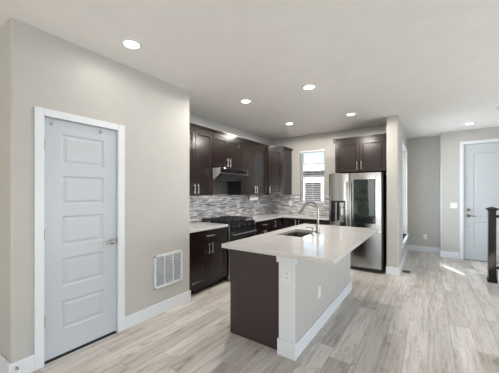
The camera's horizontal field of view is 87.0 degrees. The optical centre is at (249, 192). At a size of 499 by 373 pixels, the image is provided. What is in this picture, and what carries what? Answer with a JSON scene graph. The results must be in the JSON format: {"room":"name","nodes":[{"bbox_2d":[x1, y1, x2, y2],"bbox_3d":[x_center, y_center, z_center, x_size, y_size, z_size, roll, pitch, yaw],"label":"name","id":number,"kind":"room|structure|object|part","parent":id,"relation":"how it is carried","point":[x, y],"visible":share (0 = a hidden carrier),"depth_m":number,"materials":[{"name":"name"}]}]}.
{"room":"kitchen","nodes":[
{"label":"kitchen","id":0,"kind":"room"},
{"bbox_2d":[0,18,188,362],"bbox_3d":[-2.034,0.048,3.232,1.797,2.740,1.800,0,0,34],"label":"wall","id":1,"kind":"structure","parent":0,"point":[39,68],"depth_m":2.43,"materials":[{"name":"paint"}]},
{"bbox_2d":[34,106,124,370],"bbox_3d":[-1.547,0.365,2.436,0.185,2.106,0.750,0,0,34],"label":"door","id":2,"kind":"structure","parent":1,"relation":"in","point":[79,161],"depth_m":2.37,"materials":[{"name":"white wood"}]},
{"bbox_2d":[0,290,190,372],"bbox_3d":[-2.031,1.351,3.223,1.813,0.133,1.820,0,0,34],"label":"baseboard","id":3,"kind":"structure","parent":1,"relation":"attached to","point":[27,364],"depth_m":2.82,"materials":[{"name":"white wood"}]},
{"bbox_2d":[154,250,181,289],"bbox_3d":[-0.974,0.921,3.183,0.010,0.390,0.414,0,0,34],"label":"air vent","id":4,"kind":"object","parent":1,"relation":"in","point":[167,266],"visible":1,"depth_m":3.17,"materials":[{"name":"white metal"}]},
{"bbox_2d":[189,112,270,145],"bbox_3d":[-0.452,0.048,5.249,0.140,2.740,3.595,0,0,34],"label":"wall","id":5,"kind":"structure","parent":0,"point":[193,118],"depth_m":5.10,"materials":[{"name":"paint"}]},
{"bbox_2d":[189,122,214,195],"bbox_3d":[-0.944,-0.491,4.068,0.368,1.078,0.800,0,0,34],"label":"upper cabinet","id":6,"kind":"object","parent":5,"relation":"attached to","point":[200,137],"visible":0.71,"depth_m":4.09,"materials":[{"name":"brown wood"}]},
{"bbox_3d":[-0.942,-0.457,3.829,0.020,0.997,0.398,0,0,34],"label":"door","id":7,"kind":"part","parent":6,"relation":"part of","materials":[{"name":"brown wood"}]},
{"bbox_3d":[-0.824,-0.993,3.987,0.077,0.075,0.800,0,0,34],"label":"crown molding","id":8,"kind":"part","parent":6,"relation":"part of","materials":[{"name":"brown wood"}]},
{"bbox_3d":[-0.718,-0.457,4.158,0.020,0.997,0.388,0,0,34],"label":"door","id":9,"kind":"part","parent":6,"relation":"part of","materials":[{"name":"brown wood"}]},
{"bbox_2d":[213,181,227,194],"bbox_3d":[-0.646,-0.097,4.829,0.011,0.291,0.780,0,0,34],"label":"wall panel","id":10,"kind":"object","parent":5,"relation":"attached to","point":[219,187],"visible":0.54,"depth_m":4.97,"materials":[{"name":"metal"}]},
{"bbox_2d":[213,130,242,169],"bbox_3d":[-0.496,-0.719,4.725,0.368,0.623,0.786,0,0,34],"label":"upper cabinet","id":11,"kind":"object","parent":5,"relation":"attached to","point":[226,147],"visible":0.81,"depth_m":4.60,"materials":[{"name":"brown wood"}]},
{"bbox_3d":[-0.495,-0.686,4.485,0.020,0.538,0.382,0,0,34],"label":"door","id":12,"kind":"part","parent":11,"relation":"part of","materials":[{"name":"brown wood"}]},
{"bbox_3d":[-0.376,-0.993,4.644,0.077,0.075,0.786,0,0,34],"label":"crown molding","id":13,"kind":"part","parent":11,"relation":"part of","materials":[{"name":"brown wood"}]},
{"bbox_2d":[213,168,248,181],"bbox_3d":[-0.440,-0.307,4.687,0.502,0.194,0.784,0,0,34],"label":"range hood","id":14,"kind":"object","parent":11,"relation":"attached to","point":[219,174],"visible":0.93,"depth_m":4.49,"materials":[{"name":"silver metal"}]},
{"bbox_3d":[-0.668,-0.312,4.370,0.481,0.184,0.002,0,0,34],"label":"panel","id":15,"kind":"part","parent":14,"relation":"part of","materials":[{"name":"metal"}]},
{"bbox_3d":[-0.275,-0.686,4.808,0.020,0.538,0.392,0,0,34],"label":"door","id":16,"kind":"part","parent":11,"relation":"part of","materials":[{"name":"brown wood"}]},
{"bbox_2d":[189,195,270,222],"bbox_3d":[-0.389,0.274,5.208,0.008,0.448,3.309,0,0,34],"label":"tile backsplash","id":17,"kind":"structure","parent":5,"relation":"attached to","point":[200,207],"depth_m":5.09,"materials":[{"name":"tile"}]},
{"bbox_2d":[228,138,269,194],"bbox_3d":[0.008,-0.491,5.465,0.368,1.078,1.000,0,0,34],"label":"upper cabinet","id":18,"kind":"object","parent":5,"relation":"attached to","point":[254,155],"visible":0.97,"depth_m":5.30,"materials":[{"name":"brown wood"}]},
{"bbox_3d":[-0.027,-0.457,5.172,0.020,0.997,0.468,0,0,34],"label":"door","id":19,"kind":"part","parent":18,"relation":"part of","materials":[{"name":"brown wood"}]},
{"bbox_2d":[247,195,257,199],"bbox_3d":[0.065,0.105,5.511,0.088,0.114,0.320,0,0,34],"label":"power outlet","id":20,"kind":"object","parent":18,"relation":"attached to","point":[248,197],"visible":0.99,"depth_m":5.43,"materials":[{"name":"white plastic"}]},
{"bbox_3d":[0.128,-0.993,5.383,0.077,0.075,1.000,0,0,34],"label":"crown molding","id":21,"kind":"part","parent":18,"relation":"part of","materials":[{"name":"brown wood"}]},
{"bbox_3d":[0.254,-0.457,5.584,0.020,0.997,0.518,0,0,34],"label":"door","id":22,"kind":"part","parent":18,"relation":"part of","materials":[{"name":"brown wood"}]},
{"bbox_2d":[268,146,292,194],"bbox_3d":[0.584,-0.491,6.106,0.603,1.078,0.727,0,0,34],"label":"upper cabinet","id":23,"kind":"object","parent":5,"relation":"attached to","point":[279,157],"visible":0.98,"depth_m":5.85,"materials":[{"name":"brown wood"}]},
{"bbox_3d":[0.579,-0.457,5.833,0.318,0.997,0.020,0,0,-11],"label":"door","id":24,"kind":"part","parent":23,"relation":"part of","materials":[{"name":"brown wood"}]},
{"bbox_3d":[0.742,-0.998,5.975,0.787,0.065,0.239,0,0,-36],"label":"crown molding","id":25,"kind":"part","parent":23,"relation":"part of","materials":[{"name":"brown wood"}]},
{"bbox_2d":[0,0,498,139],"bbox_3d":[-0.479,-1.397,0.363,7.880,0.150,16.340,0,0,34],"label":"ceiling","id":26,"kind":"structure","parent":0,"point":[433,65],"depth_m":2.48,"materials":[{"name":"paint"}]},
{"bbox_2d":[120,38,142,49],"bbox_3d":[-1.049,-1.317,2.340,0.184,0.010,0.184,0,0,34],"label":"recessed light","id":27,"kind":"object","parent":26,"relation":"in","point":[129,43],"visible":1,"depth_m":2.33,"materials":[{"name":"white plastic"}]},
{"bbox_2d":[240,99,251,103],"bbox_3d":[-0.054,-1.317,3.800,0.184,0.010,0.184,0,0,34],"label":"recessed light","id":28,"kind":"object","parent":26,"relation":"in","point":[245,101],"visible":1,"depth_m":3.79,"materials":[{"name":"white plastic"}]},
{"bbox_2d":[301,84,315,89],"bbox_3d":[0.744,-1.317,3.293,0.184,0.010,0.184,0,0,34],"label":"recessed light","id":29,"kind":"object","parent":26,"relation":"in","point":[307,86],"visible":1,"depth_m":3.29,"materials":[{"name":"white plastic"}]},
{"bbox_2d":[345,112,356,115],"bbox_3d":[1.706,-1.317,4.429,0.184,0.010,0.184,0,0,34],"label":"recessed light","id":30,"kind":"object","parent":26,"relation":"in","point":[351,113],"visible":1,"depth_m":4.43,"materials":[{"name":"white plastic"}]},
{"bbox_2d":[0,250,498,372],"bbox_3d":[-0.479,1.478,0.363,7.880,0.120,16.340,0,0,34],"label":"floor","id":31,"kind":"structure","parent":0,"point":[442,315],"depth_m":2.63,"materials":[{"name":"grey wood"}]},
{"bbox_2d":[189,227,226,293],"bbox_3d":[-0.821,0.979,3.991,0.658,0.878,0.800,0,0,34],"label":"base cabinet","id":32,"kind":"object","parent":31,"relation":"on","point":[207,258],"visible":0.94,"depth_m":3.79,"materials":[{"name":"brown wood"}]},
{"bbox_3d":[-0.700,1.003,3.668,0.020,0.606,0.392,0,0,34],"label":"door","id":33,"kind":"part","parent":32,"relation":"part of","materials":[{"name":"brown wood"}]},
{"bbox_3d":[-0.589,0.622,3.832,0.021,0.143,0.788,0,0,34],"label":"drawer","id":34,"kind":"part","parent":32,"relation":"part of","materials":[{"name":"brown wood"}]},
{"bbox_2d":[189,222,227,232],"bbox_3d":[-0.829,0.519,3.999,0.639,0.038,0.814,0,0,34],"label":"countertop","id":35,"kind":"structure","parent":32,"relation":"on","point":[195,226],"depth_m":3.94,"materials":[{"name":"stone"}]},
{"bbox_3d":[-0.477,1.003,3.996,0.020,0.606,0.392,0,0,34],"label":"door","id":36,"kind":"part","parent":32,"relation":"part of","materials":[{"name":"brown wood"}]},
{"bbox_2d":[200,216,256,279],"bbox_3d":[-0.339,0.930,4.641,0.707,0.976,0.772,0,0,34],"label":"gas range","id":37,"kind":"object","parent":31,"relation":"on","point":[239,227],"visible":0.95,"depth_m":4.42,"materials":[{"name":"black metal"}]},
{"bbox_2d":[200,219,252,223],"bbox_3d":[-0.380,0.503,4.669,0.608,0.020,0.772,0,0,34],"label":"cooktop","id":38,"kind":"object","parent":37,"relation":"in","point":[241,221],"depth_m":4.49,"materials":[{"name":"black metal"}]},
{"bbox_3d":[-0.331,0.951,4.181,0.033,0.875,0.012,0,0,34],"label":"trim","id":39,"kind":"part","parent":37,"relation":"part of","materials":[{"name":"metal"}]},
{"bbox_3d":[-0.114,0.562,4.487,0.049,0.112,0.740,0,0,34],"label":"control panel","id":40,"kind":"part","parent":37,"relation":"part of","materials":[{"name":"black metal"}]},
{"bbox_3d":[-0.116,0.914,4.489,0.041,0.577,0.736,0,0,34],"label":"oven door","id":41,"kind":"part","parent":37,"relation":"part of","materials":[{"name":"black metal"}]},
{"bbox_3d":[-0.074,0.676,4.460,0.064,0.021,0.686,0,0,34],"label":"handle","id":42,"kind":"part","parent":37,"relation":"part of","materials":[{"name":"metal"}]},
{"bbox_2d":[230,249,278,349],"bbox_3d":[0.566,0.979,3.303,0.611,0.878,1.904,0,0,34],"label":"base cabinet","id":43,"kind":"object","parent":31,"relation":"on","point":[254,277],"visible":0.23,"depth_m":2.50,"materials":[{"name":"brown wood"}]},
{"bbox_2d":[221,223,377,264],"bbox_3d":[0.756,0.519,3.112,1.087,0.038,2.065,0,0,34],"label":"countertop","id":44,"kind":"structure","parent":43,"relation":"on","point":[328,246],"depth_m":2.58,"materials":[{"name":"stone"}]},
{"bbox_2d":[285,232,311,236],"bbox_3d":[0.612,0.643,3.299,0.351,0.207,0.616,0,0,34],"label":"sink","id":45,"kind":"object","parent":44,"relation":"in","point":[296,234],"visible":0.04,"depth_m":3.58,"materials":[{"name":"metal"}]},
{"bbox_2d":[298,201,319,232],"bbox_3d":[0.732,0.304,3.293,0.287,0.392,0.131,0,0,34],"label":"faucet","id":46,"kind":"object","parent":44,"relation":"on","point":[317,225],"visible":1,"depth_m":3.25,"materials":[{"name":"silver metal"}]},
{"bbox_2d":[255,219,271,235],"bbox_3d":[0.046,0.979,5.263,0.658,0.878,0.660,0,0,34],"label":"base cabinet","id":47,"kind":"object","parent":31,"relation":"on","point":[265,226],"visible":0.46,"depth_m":5.07,"materials":[{"name":"brown wood"}]},
{"bbox_3d":[0.187,1.003,4.970,0.020,0.606,0.322,0,0,34],"label":"door","id":48,"kind":"part","parent":47,"relation":"part of","materials":[{"name":"brown wood"}]},
{"bbox_3d":[0.279,0.622,5.105,0.021,0.143,0.648,0,0,34],"label":"drawer","id":49,"kind":"part","parent":47,"relation":"part of","materials":[{"name":"brown wood"}]},
{"bbox_3d":[0.371,1.003,5.240,0.020,0.606,0.322,0,0,34],"label":"door","id":50,"kind":"part","parent":47,"relation":"part of","materials":[{"name":"brown wood"}]},
{"bbox_2d":[272,218,281,230],"bbox_3d":[0.347,0.979,5.704,0.658,0.878,0.400,0,0,34],"label":"base cabinet","id":51,"kind":"object","parent":31,"relation":"on","point":[276,223],"visible":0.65,"depth_m":5.54,"materials":[{"name":"brown wood"}]},
{"bbox_2d":[284,218,328,227],"bbox_3d":[1.301,0.979,5.650,0.985,0.878,0.658,0,0,34],"label":"base cabinet","id":52,"kind":"object","parent":31,"relation":"on","point":[288,222],"visible":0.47,"depth_m":5.46,"materials":[{"name":"brown wood"}]},
{"bbox_2d":[243,213,328,221],"bbox_3d":[0.745,0.519,5.409,1.652,0.038,1.697,0,0,34],"label":"countertop","id":53,"kind":"structure","parent":52,"relation":"on","point":[266,216],"depth_m":5.50,"materials":[{"name":"stone"}]},
{"bbox_3d":[0.874,0.928,5.600,0.324,0.756,0.020,0,0,34],"label":"door","id":54,"kind":"part","parent":52,"relation":"part of","materials":[{"name":"brown wood"}]},
{"bbox_3d":[1.144,0.928,5.416,0.320,0.756,0.020,0,0,34],"label":"door","id":55,"kind":"part","parent":52,"relation":"part of","materials":[{"name":"brown wood"}]},
{"bbox_3d":[1.413,0.928,5.234,0.319,0.756,0.020,0,0,34],"label":"door","id":56,"kind":"part","parent":52,"relation":"part of","materials":[{"name":"brown wood"}]},
{"bbox_2d":[329,171,385,272],"bbox_3d":[2.085,0.524,5.058,0.932,1.788,0.733,0,0,34],"label":"refrigerator","id":57,"kind":"object","parent":31,"relation":"on","point":[355,199],"visible":0.82,"depth_m":4.73,"materials":[{"name":"silver metal"}]},
{"bbox_3d":[1.700,0.493,4.995,0.367,1.700,0.081,0,0,34],"label":"freezer door","id":58,"kind":"part","parent":57,"relation":"part of","materials":[{"name":"silver metal"}]},
{"bbox_3d":[1.797,0.368,4.856,0.025,1.161,0.075,0,0,34],"label":"handle","id":59,"kind":"part","parent":57,"relation":"part of","materials":[{"name":"silver metal"}]},
{"bbox_3d":[1.845,0.368,4.823,0.025,1.161,0.075,0,0,34],"label":"handle","id":60,"kind":"part","parent":57,"relation":"part of","materials":[{"name":"silver metal"}]},
{"bbox_3d":[2.056,0.156,4.710,0.356,0.780,0.019,0,0,34],"label":"glass panel","id":61,"kind":"part","parent":57,"relation":"part of","materials":[{"name":"black glass"}]},
{"bbox_3d":[2.079,0.493,4.735,0.539,1.700,0.083,0,0,34],"label":"door","id":62,"kind":"part","parent":57,"relation":"part of","materials":[{"name":"silver metal"}]},
{"bbox_3d":[1.935,1.373,4.856,0.904,0.054,0.054,0,0,34],"label":"kick plate","id":63,"kind":"part","parent":57,"relation":"part of","materials":[{"name":"black metal"}]},
{"bbox_2d":[485,207,498,282],"bbox_3d":[4.428,0.821,3.784,1.546,1.195,0.148,0,0,34],"label":"stair railing","id":64,"kind":"object","parent":31,"relation":"on","point":[491,277],"visible":1,"depth_m":4.14,"materials":[{"name":"brown wood"}]},
{"bbox_3d":[3.850,1.385,4.178,0.116,0.066,0.116,0,0,34],"label":"post","id":65,"kind":"part","parent":64,"relation":"part of","materials":[{"name":"brown wood"}]},
{"bbox_3d":[3.850,0.851,4.178,0.092,1.135,0.092,0,0,34],"label":"newel post","id":66,"kind":"part","parent":64,"relation":"part of","materials":[{"name":"brown wood"}]},
{"bbox_2d":[496,269,498,283],"bbox_3d":[4.483,1.318,3.747,1.413,0.200,0.100,0,0,34],"label":"trim","id":67,"kind":"structure","parent":31,"relation":"on","point":[497,270],"depth_m":4.11,"materials":[{"name":"white wood"}]},
{"bbox_2d":[295,253,349,342],"bbox_3d":[0.871,0.978,3.080,0.142,0.880,1.928,0,0,34],"label":"wall","id":68,"kind":"structure","parent":0,"point":[332,279],"depth_m":2.63,"materials":[{"name":"paint"}]},
{"bbox_2d":[276,256,296,360],"bbox_3d":[0.319,0.979,2.272,0.183,0.879,0.030,0,0,34],"label":"trim","id":69,"kind":"structure","parent":68,"relation":"attached to","point":[286,345],"depth_m":2.27,"materials":[{"name":"white wood"}]},
{"bbox_2d":[283,268,290,282],"bbox_3d":[0.323,0.715,2.267,0.072,0.116,0.009,0,0,34],"label":"power outlet","id":70,"kind":"object","parent":69,"relation":"attached to","point":[286,272],"visible":1,"depth_m":2.26,"materials":[{"name":"white plastic"}]},
{"bbox_2d":[318,286,320,298],"bbox_3d":[0.729,1.036,2.737,0.009,0.116,0.072,0,0,34],"label":"power outlet","id":71,"kind":"object","parent":68,"relation":"attached to","point":[319,287],"visible":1,"depth_m":2.72,"materials":[{"name":"white plastic"}]},
{"bbox_2d":[296,281,351,357],"bbox_3d":[0.882,1.354,3.082,0.158,0.128,1.944,0,0,34],"label":"baseboard","id":72,"kind":"structure","parent":68,"relation":"attached to","point":[302,343],"depth_m":2.74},
{"bbox_2d":[271,125,385,228],"bbox_3d":[1.673,0.048,5.891,2.648,2.740,0.140,0,0,34],"label":"wall","id":73,"kind":"structure","parent":0,"point":[319,141],"depth_m":5.89,"materials":[{"name":"paint"}]},
{"bbox_2d":[271,195,328,214],"bbox_3d":[1.243,0.274,6.093,1.690,0.448,0.008,0,0,34],"label":"tile backsplash","id":74,"kind":"structure","parent":73,"relation":"attached to","point":[279,203],"depth_m":6.23,"materials":[{"name":"tile"}]},
{"bbox_2d":[299,151,324,203],"bbox_3d":[1.446,-0.358,6.019,0.614,1.217,0.155,0,0,34],"label":"window","id":75,"kind":"structure","parent":73,"relation":"in","point":[302,154],"depth_m":6.15,"materials":[{"name":"white plastic"}]},
{"bbox_2d":[300,149,324,202],"bbox_3d":[1.440,-0.370,6.010,0.578,1.189,0.051,0,0,34],"label":"window blind","id":76,"kind":"object","parent":75,"relation":"attached to","point":[320,150],"visible":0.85,"depth_m":5.97,"materials":[{"name":"white plastic"}]},
{"bbox_2d":[333,133,385,173],"bbox_3d":[2.163,-0.706,5.077,0.915,0.648,0.643,0,0,34],"label":"upper cabinet","id":77,"kind":"object","parent":73,"relation":"attached to","point":[367,153],"visible":0.98,"depth_m":4.82,"materials":[{"name":"brown wood"}]},
{"bbox_3d":[1.840,-0.672,4.966,0.438,0.565,0.020,0,0,34],"label":"door","id":78,"kind":"part","parent":77,"relation":"part of","materials":[{"name":"brown wood"}]},
{"bbox_3d":[2.004,-0.993,4.844,0.915,0.075,0.077,0,0,34],"label":"crown molding","id":79,"kind":"part","parent":77,"relation":"part of","materials":[{"name":"brown wood"}]},
{"bbox_3d":[2.204,-0.672,4.718,0.434,0.565,0.020,0,0,34],"label":"door","id":80,"kind":"part","parent":77,"relation":"part of","materials":[{"name":"brown wood"}]},
{"bbox_2d":[386,115,407,267],"bbox_3d":[3.183,0.048,5.594,0.182,2.740,2.570,0,0,34],"label":"wall","id":81,"kind":"structure","parent":0,"point":[395,133],"depth_m":4.55,"materials":[{"name":"paint"}]},
{"bbox_2d":[402,140,408,247],"bbox_3d":[3.253,0.028,5.649,0.217,2.080,1.340,0,0,34],"label":"window","id":82,"kind":"structure","parent":81,"relation":"in","point":[404,239],"depth_m":5.32,"materials":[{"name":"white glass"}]},
{"bbox_3d":[3.274,0.982,5.635,0.167,0.028,1.260,0,0,34],"label":"sill","id":83,"kind":"part","parent":82,"relation":"part of","materials":[{"name":"white wood"}]},
{"bbox_2d":[386,245,438,275],"bbox_3d":[3.404,1.351,5.349,0.644,0.133,2.502,0,0,39],"label":"baseboard","id":84,"kind":"structure","parent":81,"relation":"attached to","point":[389,270],"depth_m":6.13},
{"bbox_2d":[408,136,439,247],"bbox_3d":[4.266,0.048,6.326,0.785,2.740,0.140,0,0,34],"label":"wall","id":85,"kind":"structure","parent":0,"point":[423,153],"depth_m":6.29,"materials":[{"name":"paint"}]},
{"bbox_2d":[440,127,498,258],"bbox_3d":[5.559,0.048,5.124,2.985,2.740,0.390,0,0,34],"label":"wall","id":86,"kind":"structure","parent":0,"point":[449,141],"depth_m":5.70,"materials":[{"name":"paint"}]},
{"bbox_2d":[439,248,458,258],"bbox_3d":[5.543,1.351,5.115,3.001,0.133,0.390,0,0,34],"label":"baseboard","id":87,"kind":"structure","parent":86,"relation":"attached to","point":[455,255],"depth_m":5.71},
{"bbox_2d":[450,203,456,207],"bbox_3d":[4.403,0.278,5.670,0.118,0.116,0.009,0,0,34],"label":"wall switch","id":88,"kind":"object","parent":86,"relation":"attached to","point":[452,205],"visible":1,"depth_m":5.67,"materials":[{"name":"white plastic"}]},
{"bbox_2d":[460,138,498,262],"bbox_3d":[4.954,0.167,5.355,1.065,2.502,0.190,0,0,34],"label":"door","id":89,"kind":"structure","parent":86,"relation":"in","point":[479,159],"depth_m":5.46,"materials":[{"name":"white wood"}]},
{"label":"outside","id":90,"kind":"structure","parent":0,"visible":0},
{"bbox_3d":[12.926,1.768,18.963,40.000,0.100,34.100,0,0,34],"label":"ground","id":91,"kind":"structure","parent":90,"visible":0},
{"bbox_2d":[304,163,323,200],"bbox_3d":[3.880,-0.032,16.078,8.100,3.500,6.060,0,0,34],"label":"neighbor house","id":92,"kind":"structure","parent":91,"relation":"on","point":[310,167],"depth_m":13.38,"materials":[{"name":"white"}]},
{"bbox_3d":[3.243,0.068,13.457,0.840,1.140,0.011,0,0,34],"label":"pane","id":93,"kind":"part","parent":92,"relation":"part of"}
]}

